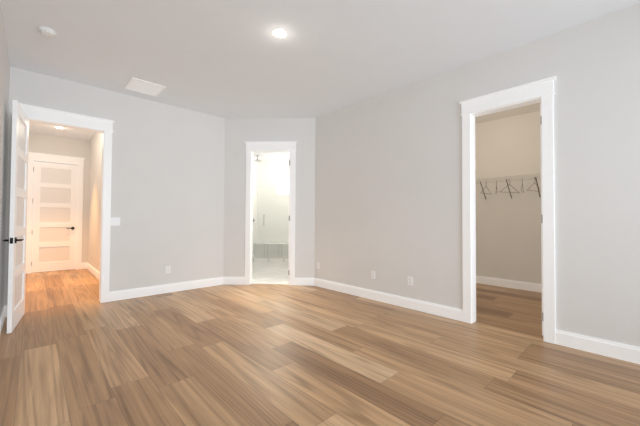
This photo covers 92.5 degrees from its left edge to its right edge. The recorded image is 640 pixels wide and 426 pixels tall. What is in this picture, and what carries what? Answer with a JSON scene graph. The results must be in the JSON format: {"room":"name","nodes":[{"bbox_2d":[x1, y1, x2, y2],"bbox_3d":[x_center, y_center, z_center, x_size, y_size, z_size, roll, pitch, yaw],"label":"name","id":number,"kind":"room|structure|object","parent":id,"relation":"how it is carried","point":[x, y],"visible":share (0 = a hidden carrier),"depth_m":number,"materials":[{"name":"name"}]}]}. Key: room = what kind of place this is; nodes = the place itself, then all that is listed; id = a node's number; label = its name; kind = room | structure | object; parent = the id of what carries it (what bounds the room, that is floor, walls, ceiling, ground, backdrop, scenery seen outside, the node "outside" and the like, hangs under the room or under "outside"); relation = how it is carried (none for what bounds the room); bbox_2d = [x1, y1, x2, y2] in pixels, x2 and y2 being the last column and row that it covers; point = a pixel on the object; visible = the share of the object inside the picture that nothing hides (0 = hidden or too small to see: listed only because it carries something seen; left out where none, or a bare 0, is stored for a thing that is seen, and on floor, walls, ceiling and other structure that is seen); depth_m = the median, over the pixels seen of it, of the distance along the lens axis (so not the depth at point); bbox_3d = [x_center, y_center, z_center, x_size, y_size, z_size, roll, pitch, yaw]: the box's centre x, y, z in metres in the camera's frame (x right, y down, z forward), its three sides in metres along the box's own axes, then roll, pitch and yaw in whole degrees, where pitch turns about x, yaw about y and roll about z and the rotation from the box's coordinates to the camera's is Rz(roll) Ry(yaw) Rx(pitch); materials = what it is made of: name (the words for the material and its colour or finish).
{"room":"empty bedroom","nodes":[
{"label":"empty bedroom","id":0,"kind":"room"},
{"bbox_2d":[0,3,9,315],"bbox_3d":[-3.081,-0.349,2.949,0.003,2.914,2.110,1,-2,-43],"label":"wall","id":1,"kind":"structure","parent":0,"point":[4,87],"depth_m":3.24,"materials":[{"name":"grey paint"}]},
{"bbox_2d":[29,132,89,262],"bbox_3d":[-5.951,-0.216,6.981,1.330,3.050,0.120,1,-2,-43],"label":"wall","id":2,"kind":"structure","parent":0,"point":[55,145],"depth_m":7.16,"materials":[{"name":"grey paint"}]},
{"bbox_2d":[31,161,77,272],"bbox_3d":[-5.975,0.089,6.912,0.768,2.420,0.146,1,-2,-43],"label":"hall door","id":3,"kind":"structure","parent":2,"relation":"in","point":[54,221],"depth_m":6.89,"materials":[{"name":"white wood"}]},
{"bbox_2d":[88,132,101,271],"bbox_3d":[-4.255,-0.226,6.055,0.120,3.050,3.790,1,-2,-43],"label":"wall","id":4,"kind":"structure","parent":0,"point":[95,201],"depth_m":6.59,"materials":[{"name":"grey paint"}]},
{"bbox_2d":[4,66,224,305],"bbox_3d":[-2.831,-0.245,4.711,3.020,3.050,0.120,1,-2,-43],"label":"wall","id":5,"kind":"structure","parent":0,"point":[167,182],"depth_m":4.83,"materials":[{"name":"grey paint"}]},
{"bbox_2d":[3,100,28,333],"bbox_3d":[-3.439,0.034,3.503,0.146,2.420,0.818,1,-1,-37],"label":"hall door","id":6,"kind":"structure","parent":5,"relation":"in","point":[16,240],"depth_m":3.39,"materials":[{"name":"white wood"}]},
{"bbox_2d":[12,102,113,302],"bbox_3d":[-3.442,-0.041,4.134,1.050,2.611,0.200,1,-2,-43],"label":"door frame","id":7,"kind":"structure","parent":5,"relation":"attached to","point":[36,114],"depth_m":4.40,"materials":[{"name":"white wood"}]},
{"bbox_2d":[111,217,119,225],"bbox_3d":[-2.985,0.124,4.471,0.118,0.118,0.010,1,-2,-43],"label":"switch plate","id":8,"kind":"object","parent":5,"relation":"attached to","point":[115,221],"visible":1,"depth_m":4.47,"materials":[{"name":"white plastic"}]},
{"bbox_2d":[166,266,170,272],"bbox_3d":[-2.458,0.917,4.955,0.072,0.116,0.008,1,-2,-43],"label":"outlet","id":9,"kind":"object","parent":5,"relation":"attached to","point":[168,268],"visible":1,"depth_m":4.96,"materials":[{"name":"white plastic"}]},
{"bbox_2d":[252,157,257,254],"bbox_3d":[-2.103,-0.181,7.713,0.120,3.050,3.900,0,-1,2],"label":"wall","id":10,"kind":"structure","parent":0,"point":[255,177],"depth_m":9.33,"materials":[{"name":"white paint"}]},
{"bbox_2d":[223,118,314,277],"bbox_3d":[-0.925,-0.216,5.664,1.669,3.050,0.120,0,-1,2],"label":"wall","id":11,"kind":"structure","parent":0,"point":[239,132],"depth_m":5.61,"materials":[{"name":"grey paint"}]},
{"bbox_2d":[245,141,296,284],"bbox_3d":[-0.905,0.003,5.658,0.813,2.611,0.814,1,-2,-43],"label":"door frame","id":12,"kind":"structure","parent":11,"relation":"attached to","point":[267,146],"depth_m":5.59,"materials":[{"name":"white wood"}]},
{"bbox_2d":[288,153,289,282],"bbox_3d":[-0.557,0.101,6.066,0.146,2.420,0.718,0,-1,2],"label":"door","id":13,"kind":"structure","parent":11,"relation":"in","point":[289,218],"depth_m":5.71,"materials":[{"name":"white wood"}]},
{"bbox_2d":[251,262,288,283],"bbox_3d":[-0.853,1.346,7.611,2.400,0.006,3.960,0,-1,2],"label":"floor","id":14,"kind":"structure","parent":0,"point":[269,272],"depth_m":6.71,"materials":[{"name":"white tile"}]},
{"bbox_2d":[252,155,288,261],"bbox_3d":[-0.799,-0.149,9.064,2.376,3.042,1.106,0,-1,2],"label":"shower enclosure","id":15,"kind":"object","parent":14,"relation":"on","point":[271,252],"visible":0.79,"depth_m":9.19,"materials":[{"name":"tile"}]},
{"bbox_2d":[257,160,288,242],"bbox_3d":[-0.778,-0.135,9.680,2.400,3.050,0.120,0,-1,2],"label":"wall","id":16,"kind":"structure","parent":0,"point":[270,172],"depth_m":9.65,"materials":[{"name":"white paint"}]},
{"bbox_2d":[276,179,288,194],"bbox_3d":[-1.157,-0.813,9.636,0.440,0.520,0.020,0,-1,2],"label":"window","id":17,"kind":"structure","parent":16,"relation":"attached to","point":[284,184],"depth_m":9.63,"materials":[{"name":"white glass"}]},
{"bbox_2d":[0,269,639,425],"bbox_3d":[0.201,1.354,4.622,7.740,0.120,12.300,1,-2,-43],"label":"floor","id":18,"kind":"structure","parent":0,"point":[74,351],"depth_m":2.54,"materials":[{"name":"brown wood"}]},
{"bbox_2d":[0,0,639,159],"bbox_3d":[0.218,-1.813,4.686,7.740,0.124,12.300,1,-2,-43],"label":"ceiling","id":19,"kind":"structure","parent":0,"point":[228,59],"depth_m":3.25,"materials":[{"name":"paint"}]},
{"bbox_2d":[38,26,56,36],"bbox_3d":[-2.695,-1.785,3.025,0.140,0.038,0.140,1,-2,-43],"label":"smoke detector","id":20,"kind":"object","parent":19,"relation":"attached to","point":[46,31],"visible":1,"depth_m":3.00,"materials":[{"name":"white plastic"}]},
{"bbox_2d":[125,77,165,96],"bbox_3d":[-2.472,-1.771,4.330,0.410,0.010,0.460,1,-2,-43],"label":"ceiling vent","id":21,"kind":"object","parent":19,"relation":"in","point":[144,87],"visible":1,"depth_m":4.32,"materials":[{"name":"white metal"}]},
{"bbox_2d":[271,28,287,37],"bbox_3d":[-0.402,-1.789,3.050,0.170,0.004,0.170,1,-2,-43],"label":"recessed light","id":22,"kind":"object","parent":19,"relation":"in","point":[279,32],"visible":1,"depth_m":3.05,"materials":[{"name":"white plastic"}]},
{"bbox_2d":[314,4,639,347],"bbox_3d":[2.258,-0.250,3.155,0.120,3.050,6.950,1,-2,-43],"label":"wall","id":23,"kind":"structure","parent":0,"point":[388,188],"depth_m":3.53,"materials":[{"name":"grey paint"}]},
{"bbox_2d":[0,254,639,363],"bbox_3d":[0.184,1.226,4.608,7.092,0.135,11.700,1,-2,-43],"label":"baseboard","id":24,"kind":"structure","parent":23,"relation":"attached to","point":[624,352],"depth_m":4.49,"materials":[{"name":"white wood"}]},
{"bbox_2d":[371,271,374,278],"bbox_3d":[0.794,0.927,4.595,0.008,0.116,0.072,1,-2,-43],"label":"electrical outlet","id":25,"kind":"object","parent":23,"relation":"attached to","point":[372,274],"visible":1,"depth_m":4.59,"materials":[{"name":"white plastic"}]},
{"bbox_2d":[408,276,412,285],"bbox_3d":[1.218,0.920,4.142,0.008,0.116,0.072,1,-2,-43],"label":"electrical outlet","id":26,"kind":"object","parent":23,"relation":"attached to","point":[410,280],"visible":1,"depth_m":4.13,"materials":[{"name":"white plastic"}]},
{"bbox_2d":[459,76,555,343],"bbox_3d":[2.048,-0.027,3.373,0.200,2.611,0.920,1,-2,-43],"label":"door frame","id":27,"kind":"structure","parent":23,"relation":"attached to","point":[542,91],"depth_m":3.27,"materials":[{"name":"white wood"}]},
{"bbox_2d":[540,103,542,334],"bbox_3d":[2.563,0.064,3.415,0.688,2.420,0.146,1,-2,-43],"label":"closet door","id":28,"kind":"structure","parent":23,"relation":"in","point":[541,215],"depth_m":3.20,"materials":[{"name":"white wood"}]},
{"bbox_2d":[475,111,541,283],"bbox_3d":[3.544,-0.199,5.380,0.120,3.050,3.600,1,-2,-43],"label":"wall","id":29,"kind":"structure","parent":0,"point":[508,238],"depth_m":5.47,"materials":[{"name":"beige paint"}]},
{"bbox_2d":[476,173,540,200],"bbox_3d":[3.327,-0.431,5.179,0.480,0.404,3.582,1,-2,-43],"label":"wire closet shelf","id":30,"kind":"object","parent":29,"relation":"attached to","point":[505,177],"visible":0.38,"depth_m":5.26,"materials":[{"name":"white metal"}]}
]}

